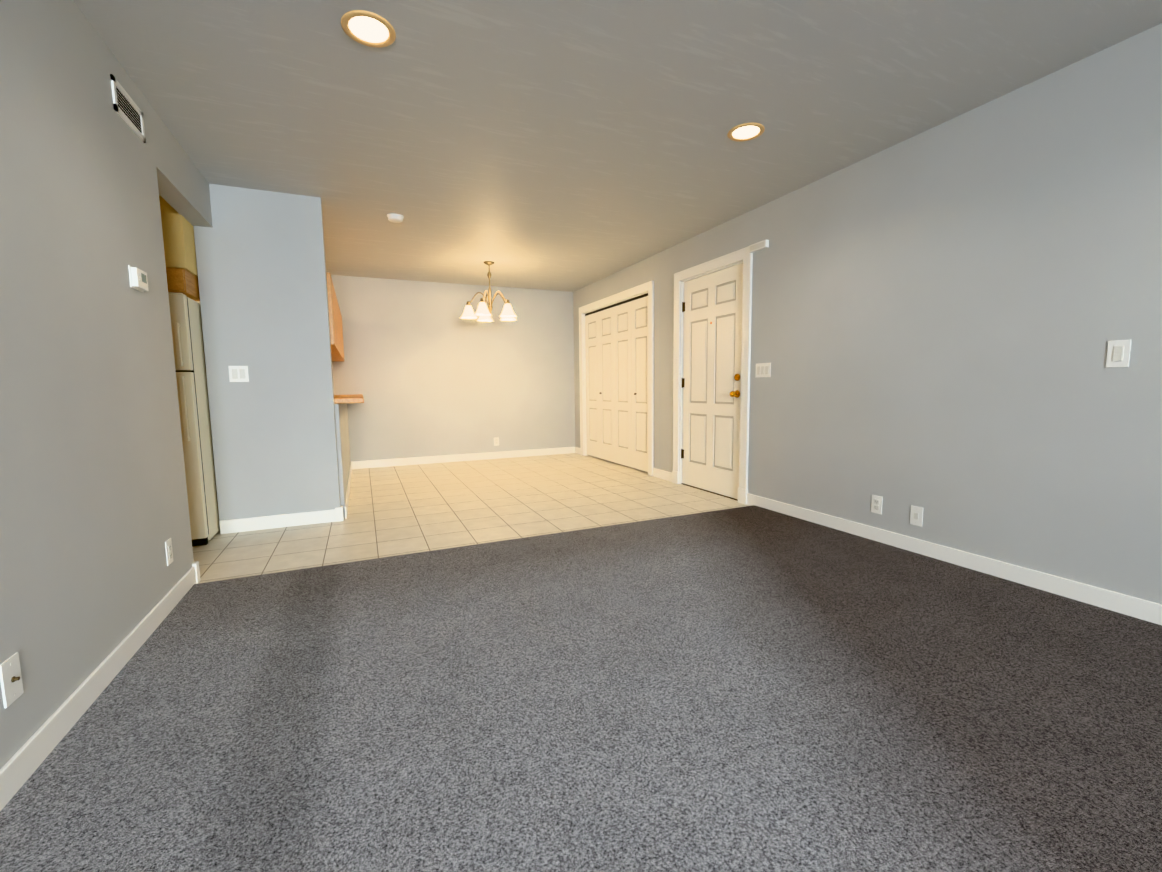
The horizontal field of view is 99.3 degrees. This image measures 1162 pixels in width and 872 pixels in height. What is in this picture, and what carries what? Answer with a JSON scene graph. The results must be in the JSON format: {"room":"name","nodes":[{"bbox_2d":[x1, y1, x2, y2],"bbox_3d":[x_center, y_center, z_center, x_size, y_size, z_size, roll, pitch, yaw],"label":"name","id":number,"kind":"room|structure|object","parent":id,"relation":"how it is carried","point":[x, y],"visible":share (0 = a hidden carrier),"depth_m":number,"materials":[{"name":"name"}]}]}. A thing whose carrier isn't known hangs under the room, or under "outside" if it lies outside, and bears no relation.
{"room":"empty living room","nodes":[
{"label":"empty living room","id":0,"kind":"room"},
{"bbox_2d":[0,0,212,768],"bbox_3d":[-0.824,-0.132,-0.465,0.120,2.440,8.652,-3,6,-24],"label":"wall","id":1,"kind":"structure","parent":0,"point":[94,513],"depth_m":1.69,"materials":[{"name":"grey paint"}]},
{"bbox_2d":[0,652,23,707],"bbox_3d":[-1.477,0.634,1.288,0.017,0.115,0.070,-3,6,-24],"label":"outlet","id":2,"kind":"object","parent":1,"relation":"attached to","point":[11,681],"visible":1,"depth_m":1.28,"materials":[{"name":"white plastic"}]},
{"bbox_2d":[0,567,195,810],"bbox_3d":[-0.555,1.070,-0.752,0.013,0.100,7.465,-3,6,-24],"label":"baseboard","id":3,"kind":"structure","parent":1,"relation":"attached to","point":[24,762],"depth_m":1.56,"materials":[{"name":"white wood"}]},
{"bbox_2d":[110,74,145,142],"bbox_3d":[-1.994,-1.434,2.179,0.008,0.135,0.310,-3,6,-24],"label":"air vent","id":4,"kind":"object","parent":1,"relation":"in","point":[128,110],"visible":0.98,"depth_m":2.16,"materials":[{"name":"white plastic"}]},
{"bbox_2d":[128,265,148,291],"bbox_3d":[-1.930,-0.684,2.158,0.028,0.090,0.124,-3,6,-24],"label":"thermostat","id":5,"kind":"object","parent":1,"relation":"attached to","point":[138,279],"visible":1,"depth_m":2.12,"materials":[{"name":"white plastic"}]},
{"bbox_2d":[165,538,172,565],"bbox_3d":[-1.952,0.549,2.343,0.008,0.115,0.070,-3,6,-24],"label":"electrical outlet","id":6,"kind":"object","parent":1,"relation":"attached to","point":[169,551],"visible":1,"depth_m":2.33,"materials":[{"name":"white plastic"}]},
{"bbox_2d":[192,561,200,583],"bbox_3d":[-2.135,0.741,2.644,0.143,0.112,0.053,-3,6,-24],"label":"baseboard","id":7,"kind":"structure","parent":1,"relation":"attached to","point":[195,564],"depth_m":2.66,"materials":[{"name":"white wood"}]},
{"bbox_2d":[193,184,340,520],"bbox_3d":[-2.289,-0.530,3.664,0.785,2.440,0.120,-3,6,-24],"label":"wall","id":8,"kind":"structure","parent":0,"point":[261,268],"depth_m":3.60,"materials":[{"name":"grey paint"}]},
{"bbox_2d":[166,267,199,300],"bbox_3d":[-2.960,-0.995,3.177,0.760,0.150,0.380,-3,6,-24],"label":"upper cabinet","id":9,"kind":"object","parent":8,"relation":"attached to","point":[183,281],"visible":0.27,"depth_m":3.17,"materials":[{"name":"brown wood"}]},
{"bbox_2d":[228,366,248,381],"bbox_3d":[-2.447,-0.444,3.530,0.116,0.115,0.010,-3,6,-24],"label":"light switch","id":10,"kind":"object","parent":8,"relation":"attached to","point":[238,374],"visible":1,"depth_m":3.53,"materials":[{"name":"white plastic"}]},
{"bbox_2d":[219,509,335,533],"bbox_3d":[-2.261,0.640,3.715,0.755,0.100,0.013,-3,6,-24],"label":"baseboard","id":11,"kind":"structure","parent":8,"relation":"attached to","point":[271,522],"depth_m":3.70,"materials":[{"name":"white wood"}]},
{"bbox_2d":[326,272,337,351],"bbox_3d":[-2.209,-1.003,4.010,0.366,0.550,0.522,-3,6,-24],"label":"upper cabinet","id":12,"kind":"object","parent":8,"relation":"attached to","point":[336,335],"depth_m":3.89,"materials":[{"name":"brown wood"}]},
{"bbox_2d":[335,505,343,521],"bbox_3d":[-1.904,0.612,3.895,0.055,0.112,0.071,-3,6,-24],"label":"block","id":13,"kind":"object","parent":8,"relation":"attached to","point":[339,512],"visible":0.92,"depth_m":3.86,"materials":[{"name":"white wood"}]},
{"bbox_2d":[334,404,350,516],"bbox_3d":[-2.504,0.091,5.131,0.118,0.915,2.616,-3,6,-24],"label":"wall","id":14,"kind":"structure","parent":0,"point":[342,433],"depth_m":4.23,"materials":[{"name":"grey paint"}]},
{"bbox_2d":[344,462,351,518],"bbox_3d":[-2.422,0.496,5.160,0.013,0.100,2.673,-3,6,-24],"label":"baseboard","id":15,"kind":"structure","parent":14,"relation":"attached to","point":[347,493],"depth_m":4.59,"materials":[{"name":"white wood"}]},
{"bbox_2d":[334,394,363,403],"bbox_3d":[-2.457,-0.392,5.106,0.375,0.045,2.612,-3,6,-24],"label":"shelf","id":16,"kind":"object","parent":14,"relation":"on","point":[346,399],"visible":0.52,"depth_m":3.97,"materials":[{"name":"brown wood"}]},
{"bbox_2d":[196,275,574,461],"bbox_3d":[-2.936,-0.794,6.357,6.389,2.440,0.120,-3,6,-24],"label":"wall","id":17,"kind":"structure","parent":0,"point":[423,368],"depth_m":6.79,"materials":[{"name":"grey paint"}]},
{"bbox_2d":[331,289,341,355],"bbox_3d":[-2.421,-1.049,4.485,0.366,0.550,0.523,-3,6,-24],"label":"upper cabinet","id":18,"kind":"object","parent":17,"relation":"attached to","point":[339,353],"depth_m":5.01,"materials":[{"name":"brown wood"}]},
{"bbox_2d":[331,348,343,359],"bbox_3d":[-2.845,-1.139,5.436,0.366,0.550,0.523,-3,6,-24],"label":"upper cabinet","id":19,"kind":"object","parent":17,"relation":"attached to","point":[333,357],"depth_m":5.63,"materials":[{"name":"brown wood"}]},
{"bbox_2d":[332,328,343,360],"bbox_3d":[-3.057,-1.185,5.911,0.366,0.550,0.522,-3,6,-24],"label":"upper cabinet","id":20,"kind":"object","parent":17,"relation":"attached to","point":[342,328],"depth_m":6.02,"materials":[{"name":"brown wood"}]},
{"bbox_2d":[338,304,341,359],"bbox_3d":[-2.633,-1.094,4.960,0.366,0.550,0.522,-3,6,-24],"label":"upper cabinet","id":21,"kind":"object","parent":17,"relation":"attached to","point":[339,313],"depth_m":5.42,"materials":[{"name":"brown wood"}]},
{"bbox_2d":[352,447,574,468],"bbox_3d":[-1.529,0.297,7.016,3.161,0.100,0.013,-3,6,-24],"label":"baseboard","id":22,"kind":"structure","parent":17,"relation":"attached to","point":[442,459],"depth_m":6.92,"materials":[{"name":"white wood"}]},
{"bbox_2d":[494,437,498,445],"bbox_3d":[-1.220,0.080,7.136,0.070,0.115,0.008,-3,6,-24],"label":"electrical outlet","id":23,"kind":"object","parent":17,"relation":"attached to","point":[496,441],"visible":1,"depth_m":7.13,"materials":[{"name":"white plastic"}]},
{"bbox_2d":[192,453,749,583],"bbox_3d":[-1.928,0.681,4.261,6.389,0.100,5.008,-3,6,-24],"label":"floor","id":24,"kind":"structure","parent":0,"point":[401,510],"depth_m":4.15,"materials":[{"name":"beige tile"}]},
{"bbox_2d":[168,292,219,546],"bbox_3d":[-2.966,-0.096,3.376,0.710,1.652,0.765,-3,6,-24],"label":"refrigerator","id":25,"kind":"object","parent":24,"relation":"on","point":[190,363],"visible":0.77,"depth_m":3.25,"materials":[{"name":"beige metal"}]},
{"bbox_2d":[0,505,1161,871],"bbox_3d":[1.214,1.013,0.011,3.866,0.014,7.426,-3,6,-24],"label":"floor carpet","id":26,"kind":"object","parent":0,"point":[750,689],"visible":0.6,"depth_m":1.50,"materials":[{"name":"grey carpet"}]},
{"bbox_2d":[74,0,1161,291],"bbox_3d":[-0.641,-1.564,1.049,6.389,0.100,11.508,-3,6,-24],"label":"ceiling","id":27,"kind":"structure","parent":0,"point":[556,144],"depth_m":2.45,"materials":[{"name":"paint"}]},
{"bbox_2d":[159,195,197,277],"bbox_3d":[-3.425,-1.358,2.951,1.771,0.620,0.352,-3,6,-24],"label":"soffit","id":28,"kind":"structure","parent":27,"relation":"attached to","point":[178,239],"depth_m":3.15,"materials":[{"name":"paint"}]},
{"bbox_2d":[341,10,395,47],"bbox_3d":[-0.835,-1.598,1.944,0.200,0.007,0.200,-3,6,-24],"label":"recessed light","id":29,"kind":"object","parent":27,"relation":"in","point":[367,28],"visible":1,"depth_m":1.94,"materials":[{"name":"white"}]},
{"bbox_2d":[387,213,403,222],"bbox_3d":[-1.526,-1.786,4.059,0.132,0.040,0.132,-3,6,-24],"label":"smoke detector","id":30,"kind":"object","parent":27,"relation":"attached to","point":[395,218],"visible":1,"depth_m":4.02,"materials":[{"name":"white plastic"}]},
{"bbox_2d":[460,261,516,321],"bbox_3d":[-1.050,-1.661,5.646,0.656,0.621,0.638,-3,6,-24],"label":"chandelier","id":31,"kind":"object","parent":27,"relation":"hanging from","point":[484,314],"visible":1,"depth_m":5.58,"materials":[{"name":"white glass"}]},
{"bbox_2d":[727,122,764,141],"bbox_3d":[0.927,-1.705,2.775,0.200,0.007,0.200,-3,6,-24],"label":"recessed light","id":32,"kind":"object","parent":27,"relation":"in","point":[745,132],"visible":1,"depth_m":2.77,"materials":[{"name":"white glass"}]},
{"bbox_2d":[573,23,1161,603],"bbox_3d":[2.239,-0.465,2.439,0.120,2.440,11.508,-3,6,-24],"label":"wall","id":33,"kind":"structure","parent":0,"point":[943,313],"depth_m":2.60,"materials":[{"name":"grey paint"}]},
{"bbox_2d":[575,447,580,454],"bbox_3d":[-0.043,0.225,7.543,0.013,0.100,0.248,-3,6,-24],"label":"baseboard","id":34,"kind":"structure","parent":33,"relation":"attached to","point":[577,450],"depth_m":7.55,"materials":[{"name":"white wood"}]},
{"bbox_2d":[585,293,647,471],"bbox_3d":[0.432,-0.667,6.434,0.068,2.052,1.796,-3,6,-24],"label":"bifold closet doors","id":35,"kind":"structure","parent":33,"relation":"in","point":[616,343],"depth_m":6.33,"materials":[{"name":"white wood"}]},
{"bbox_2d":[579,280,653,475],"bbox_3d":[0.450,-0.711,6.438,0.144,2.170,2.000,-3,6,-24],"label":"trim","id":36,"kind":"structure","parent":33,"relation":"attached to","point":[625,295],"depth_m":5.86,"materials":[{"name":"white wood"}]},
{"bbox_2d":[653,468,671,481],"bbox_3d":[0.902,0.426,5.424,0.013,0.100,0.410,-3,6,-24],"label":"baseboard","id":37,"kind":"structure","parent":33,"relation":"attached to","point":[662,474],"depth_m":5.42,"materials":[{"name":"white wood"}]},
{"bbox_2d":[681,263,742,500],"bbox_3d":[1.227,-0.481,4.663,0.177,2.051,0.896,-3,6,-24],"label":"entry door","id":38,"kind":"structure","parent":33,"relation":"in","point":[712,341],"depth_m":4.62,"materials":[{"name":"white wood"}]},
{"bbox_2d":[672,246,752,504],"bbox_3d":[1.242,-0.533,4.660,0.148,2.155,1.102,-3,6,-24],"label":"door frame","id":39,"kind":"structure","parent":33,"relation":"attached to","point":[709,267],"depth_m":4.31,"materials":[{"name":"white wood"}]},
{"bbox_2d":[749,240,768,252],"bbox_3d":[1.423,-1.519,3.959,0.036,0.058,0.185,-3,6,-24],"label":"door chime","id":40,"kind":"object","parent":33,"relation":"attached to","point":[759,246],"visible":1,"depth_m":3.94,"materials":[{"name":"white plastic"}]},
{"bbox_2d":[755,363,770,377],"bbox_3d":[1.474,-0.533,4.005,0.010,0.115,0.162,-3,6,-24],"label":"light switch","id":41,"kind":"object","parent":33,"relation":"attached to","point":[763,369],"visible":1,"depth_m":4.00,"materials":[{"name":"white plastic"}]},
{"bbox_2d":[871,495,882,514],"bbox_3d":[1.899,0.440,3.171,0.008,0.115,0.070,-3,6,-24],"label":"electrical outlet","id":42,"kind":"object","parent":33,"relation":"attached to","point":[876,505],"visible":1,"depth_m":3.17,"materials":[{"name":"white plastic"}]},
{"bbox_2d":[910,505,922,526],"bbox_3d":[2.001,0.477,2.946,0.008,0.115,0.070,-3,6,-24],"label":"electrical outlet","id":43,"kind":"object","parent":33,"relation":"attached to","point":[916,516],"visible":1,"depth_m":2.94,"materials":[{"name":"white plastic"}]},
{"bbox_2d":[747,493,1161,624],"bbox_3d":[2.954,0.865,0.825,0.013,0.100,7.520,-3,6,-24],"label":"baseboard","id":44,"kind":"structure","parent":33,"relation":"attached to","point":[1139,608],"depth_m":2.60,"materials":[{"name":"white wood"}]},
{"bbox_2d":[1106,339,1130,367],"bbox_3d":[2.313,-0.354,2.126,0.010,0.115,0.070,-3,6,-24],"label":"light switch","id":45,"kind":"object","parent":33,"relation":"attached to","point":[1118,353],"visible":1,"depth_m":2.12,"materials":[{"name":"white plastic"}]}
]}

